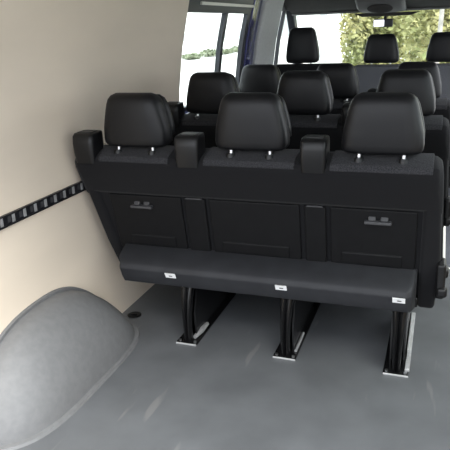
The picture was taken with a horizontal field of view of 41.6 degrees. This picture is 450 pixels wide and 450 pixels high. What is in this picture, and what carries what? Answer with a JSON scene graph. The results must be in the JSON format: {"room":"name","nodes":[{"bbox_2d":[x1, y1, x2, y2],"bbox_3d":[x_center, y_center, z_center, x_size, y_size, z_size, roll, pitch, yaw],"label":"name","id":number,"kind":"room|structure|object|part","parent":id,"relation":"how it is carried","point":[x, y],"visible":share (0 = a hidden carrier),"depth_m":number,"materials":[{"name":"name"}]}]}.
{"room":"vehicle interior","nodes":[
{"label":"vehicle interior","id":0,"kind":"room"},
{"bbox_2d":[0,0,188,333],"bbox_3d":[-0.546,-0.267,2.378,0.153,1.500,2.125,4,20,19],"label":"wall","id":1,"kind":"structure","parent":0,"point":[61,61],"depth_m":2.27,"materials":[{"name":"beige plastic"}]},
{"bbox_2d":[0,180,85,230],"bbox_3d":[-0.673,-0.084,2.222,0.015,0.042,2.450,4,20,19],"label":"rail","id":2,"kind":"object","parent":1,"relation":"attached to","point":[6,220],"visible":0.59,"depth_m":2.19,"materials":[{"name":"metal"}]},
{"bbox_2d":[184,1,253,111],"bbox_3d":[-0.041,-1.085,3.757,0.140,0.593,1.175,4,20,19],"label":"window","id":3,"kind":"structure","parent":1,"relation":"in","point":[247,13],"depth_m":3.83,"materials":[{"name":"grey"}]},
{"bbox_2d":[188,0,253,9],"bbox_3d":[0.018,-1.425,3.673,0.085,0.165,1.275,4,20,19],"label":"trim","id":4,"kind":"structure","parent":1,"relation":"attached to","point":[192,3],"depth_m":3.61,"materials":[{"name":"grey plastic"}]},
{"bbox_2d":[182,13,243,50],"bbox_3d":[-3.868,-21.864,61.180,4.060,7.000,68.000,4,20,19],"label":"sky","id":5,"kind":"structure","parent":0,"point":[201,29],"depth_m":61.61,"materials":[{"name":"white"}]},
{"bbox_2d":[16,251,449,449],"bbox_3d":[0.741,0.147,3.401,1.840,0.030,4.550,4,20,19],"label":"floor","id":6,"kind":"structure","parent":0,"point":[226,391],"depth_m":2.11,"materials":[{"name":"grey rubber"}]},
{"bbox_2d":[0,287,139,449],"bbox_3d":[-0.563,0.424,2.183,0.238,0.312,0.901,4,20,19],"label":"wheel arch cover","id":7,"kind":"object","parent":6,"relation":"on","point":[56,353],"visible":1,"depth_m":2.03,"materials":[{"name":"grey plastic"}]},
{"bbox_2d":[127,311,141,317],"bbox_3d":[-0.412,0.407,2.699,0.064,0.009,0.064,4,20,19],"label":"anchor","id":8,"kind":"object","parent":6,"relation":"on","point":[135,314],"visible":1,"depth_m":2.69,"materials":[{"name":"black plastic"}]},
{"bbox_2d":[72,92,448,377],"bbox_3d":[0.178,-0.062,2.452,1.417,1.009,0.695,4,20,19],"label":"seat","id":9,"kind":"object","parent":6,"relation":"on","point":[311,225],"visible":1,"depth_m":2.15,"materials":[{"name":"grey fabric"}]},
{"bbox_3d":[-0.330,-0.080,2.350,0.092,0.030,0.026,4,20,19],"label":"release handle","id":10,"kind":"part","parent":9,"relation":"part of","materials":[{"name":"grey plastic"}]},
{"bbox_3d":[-0.303,-0.012,2.401,0.315,0.242,0.072,4,20,19],"label":"panel","id":11,"kind":"part","parent":9,"relation":"part of","materials":[{"name":"black plastic"}]},
{"bbox_3d":[-0.073,0.407,2.660,0.090,0.007,0.514,4,20,19],"label":"floor plate","id":12,"kind":"part","parent":9,"relation":"part of","materials":[{"name":"black paint"}]},
{"bbox_3d":[0.118,0.020,2.255,0.350,0.242,0.072,4,20,19],"label":"panel","id":13,"kind":"part","parent":9,"relation":"part of","materials":[{"name":"black plastic"}]},
{"bbox_3d":[0.101,-0.028,2.270,1.396,0.536,0.241,4,20,19],"label":"backrest","id":14,"kind":"part","parent":9,"relation":"part of","materials":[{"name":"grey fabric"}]},
{"bbox_3d":[0.314,0.436,2.525,0.090,0.007,0.514,4,20,19],"label":"floor plate","id":15,"kind":"part","parent":9,"relation":"part of","materials":[{"name":"black paint"}]},
{"bbox_3d":[0.526,0.051,2.112,0.297,0.242,0.072,4,20,19],"label":"panel","id":16,"kind":"part","parent":9,"relation":"part of","materials":[{"name":"black plastic"}]},
{"bbox_3d":[0.529,-0.015,2.050,0.092,0.030,0.026,4,20,19],"label":"release handle","id":17,"kind":"part","parent":9,"relation":"part of","materials":[{"name":"grey plastic"}]},
{"bbox_3d":[0.706,0.466,2.389,0.090,0.007,0.514,4,20,19],"label":"floor plate","id":18,"kind":"part","parent":9,"relation":"part of","materials":[{"name":"black paint"}]},
{"bbox_2d":[277,27,322,75],"bbox_3d":[0.716,-1.066,5.092,0.440,1.205,0.596,4,20,19],"label":"seat","id":19,"kind":"object","parent":6,"relation":"on","point":[302,44],"visible":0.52,"depth_m":4.70,"materials":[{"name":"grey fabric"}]},
{"bbox_3d":[0.650,-1.016,4.912,0.440,0.630,0.199,4,20,19],"label":"backrest","id":20,"kind":"part","parent":19,"relation":"part of","materials":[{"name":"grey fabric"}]},
{"bbox_2d":[168,69,449,226],"bbox_3d":[0.449,-0.313,3.116,1.417,1.005,0.695,4,20,19],"label":"seat","id":21,"kind":"object","parent":6,"relation":"on","point":[308,97],"visible":0.37,"depth_m":2.72,"materials":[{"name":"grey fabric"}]},
{"bbox_2d":[239,61,449,187],"bbox_3d":[0.726,-0.533,3.801,1.417,1.009,0.695,4,20,19],"label":"seat","id":22,"kind":"object","parent":6,"relation":"on","point":[343,77],"visible":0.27,"depth_m":3.39,"materials":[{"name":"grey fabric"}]},
{"bbox_3d":[0.649,-0.499,3.619,1.396,0.536,0.241,4,20,19],"label":"backrest","id":23,"kind":"part","parent":22,"relation":"part of","materials":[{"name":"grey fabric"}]},
{"bbox_2d":[355,32,449,99],"bbox_3d":[1.518,-0.972,4.824,0.920,1.135,0.596,4,20,19],"label":"bench","id":24,"kind":"object","parent":6,"relation":"on","point":[380,48],"visible":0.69,"depth_m":4.49,"materials":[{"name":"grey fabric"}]},
{"bbox_3d":[1.450,-0.947,4.635,0.920,0.614,0.198,4,20,19],"label":"backrest","id":25,"kind":"part","parent":24,"relation":"part of","materials":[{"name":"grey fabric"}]},
{"bbox_2d":[443,226,449,268],"bbox_3d":[1.638,-0.021,3.840,0.422,0.064,1.865,4,20,19],"label":"trim","id":26,"kind":"structure","parent":6,"relation":"attached to","point":[444,227],"depth_m":3.46,"materials":[{"name":"white plastic"}]},
{"bbox_2d":[445,188,449,266],"bbox_3d":[1.665,0.087,3.899,0.435,0.300,1.910,4,20,19],"label":"trim","id":27,"kind":"structure","parent":6,"relation":"attached to","point":[447,242],"depth_m":4.10,"materials":[{"name":"plastic"}]},
{"bbox_2d":[243,0,262,67],"bbox_3d":[0.201,-0.956,4.483,0.154,1.420,0.200,4,20,19],"label":"trim","id":28,"kind":"structure","parent":0,"point":[255,12],"depth_m":4.31,"materials":[{"name":"blue paint"}]},
{"bbox_2d":[252,0,284,64],"bbox_3d":[0.360,-1.125,4.766,0.224,1.550,0.525,4,20,19],"label":"trim","id":29,"kind":"structure","parent":0,"point":[271,10],"depth_m":4.56,"materials":[{"name":"grey plastic"}]},
{"bbox_2d":[274,4,288,65],"bbox_3d":[0.584,-1.274,5.504,0.170,1.550,1.030,4,20,19],"label":"door","id":30,"kind":"structure","parent":29,"relation":"attached to","point":[284,9],"depth_m":5.12,"materials":[{"name":"grey metal"}]},
{"bbox_2d":[286,11,302,63],"bbox_3d":[0.659,-1.757,5.600,0.077,0.600,0.821,2,19,14],"label":"trim","id":31,"kind":"structure","parent":0,"point":[291,20],"depth_m":5.33,"materials":[{"name":"grey plastic"}]},
{"bbox_2d":[273,13,350,63],"bbox_3d":[4.919,-13.611,33.737,3.400,8.000,8.120,4,20,19],"label":"sky","id":32,"kind":"structure","parent":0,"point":[326,26],"depth_m":30.94,"materials":[{"name":"white"}]},
{"bbox_2d":[284,0,449,13],"bbox_3d":[1.345,-1.836,4.703,1.740,0.234,0.500,4,20,19],"label":"trim","id":33,"kind":"structure","parent":0,"point":[294,6],"depth_m":4.80,"materials":[{"name":"plastic"}]},
{"bbox_2d":[292,7,449,15],"bbox_3d":[1.411,-1.778,4.906,1.740,0.016,0.070,4,20,19],"label":"trim","id":34,"kind":"structure","parent":33,"relation":"attached to","point":[429,8],"depth_m":5.00,"materials":[{"name":"grey plastic"}]},
{"bbox_2d":[356,11,419,26],"bbox_3d":[1.349,-1.715,4.953,0.533,0.117,0.078,4,20,19],"label":"mirror","id":35,"kind":"object","parent":34,"relation":"attached to","point":[385,22],"visible":0.99,"depth_m":4.93,"materials":[{"name":"dark plastic"},{"name":"mirror glass"}]},
{"bbox_2d":[373,19,392,26],"bbox_3d":[1.318,-1.685,4.948,0.160,0.065,0.025,4,20,19],"label":"mirror","id":36,"kind":"object","parent":35,"relation":"attached to","point":[376,22],"depth_m":4.94,"materials":[{"name":"grey mirror"}]},
{"bbox_2d":[355,0,406,12],"bbox_3d":[1.244,-1.774,4.731,0.380,0.160,0.396,4,20,19],"label":"console","id":37,"kind":"object","parent":33,"relation":"attached to","point":[364,6],"visible":1,"depth_m":4.65,"materials":[{"name":"grey plastic"}]},
{"bbox_2d":[367,4,392,12],"bbox_3d":[1.225,-1.711,4.691,0.200,0.068,0.140,4,20,19],"label":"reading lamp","id":38,"kind":"object","parent":37,"relation":"attached to","point":[374,8],"depth_m":4.66,"materials":[{"name":"plastic"}]},
{"label":"outside","id":39,"kind":"structure","parent":0,"visible":0},
{"bbox_2d":[179,41,417,105],"bbox_3d":[9.503,-8.138,29.497,120.000,0.050,120.000,4,20,19],"label":"ground","id":40,"kind":"structure","parent":39,"point":[229,61],"depth_m":31.79,"materials":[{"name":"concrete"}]},
{"bbox_2d":[182,52,203,59],"bbox_3d":[-2.141,-11.237,39.497,1.300,0.533,2.544,4,20,19],"label":"bush","id":41,"kind":"object","parent":40,"relation":"on","point":[192,55],"visible":0.98,"depth_m":38.97,"materials":[{"name":"green plant"}]},
{"bbox_2d":[199,48,215,56],"bbox_3d":[-1.104,-12.295,42.341,1.304,0.648,3.003,4,20,19],"label":"bush","id":42,"kind":"object","parent":40,"relation":"on","point":[210,52],"visible":0.8,"depth_m":41.76,"materials":[{"name":"green plant"}]},
{"bbox_2d":[222,48,233,53],"bbox_3d":[-0.058,-13.233,45.191,1.357,0.511,2.535,4,20,19],"label":"bush","id":43,"kind":"object","parent":40,"relation":"on","point":[225,51],"visible":0.6,"depth_m":44.91,"materials":[{"name":"green plant"}]},
{"bbox_2d":[229,45,237,52],"bbox_3d":[1.072,-14.270,48.064,1.284,0.687,2.944,4,20,19],"label":"bush","id":44,"kind":"object","parent":40,"relation":"on","point":[235,48],"visible":0.43,"depth_m":47.39,"materials":[{"name":"green plant"}]},
{"bbox_2d":[338,13,408,65],"bbox_3d":[3.809,-5.279,15.212,1.841,4.595,2.684,4,20,19],"label":"leafy tree","id":45,"kind":"object","parent":40,"relation":"on","point":[358,25],"visible":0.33,"depth_m":14.75,"materials":[{"name":"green plant"}]},
{"bbox_2d":[395,10,449,63],"bbox_3d":[6.430,-6.603,18.829,3.074,4.636,2.642,4,20,19],"label":"leafy tree","id":46,"kind":"object","parent":40,"relation":"on","point":[414,24],"visible":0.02,"depth_m":18.57,"materials":[{"name":"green plant"}]},
{"bbox_2d":[399,9,449,62],"bbox_3d":[5.134,-4.300,12.042,3.076,4.610,2.712,-1,18,4],"label":"leafy tree","id":47,"kind":"object","parent":40,"relation":"on","point":[441,17],"visible":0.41,"depth_m":12.18,"materials":[{"name":"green plant"}]}
]}

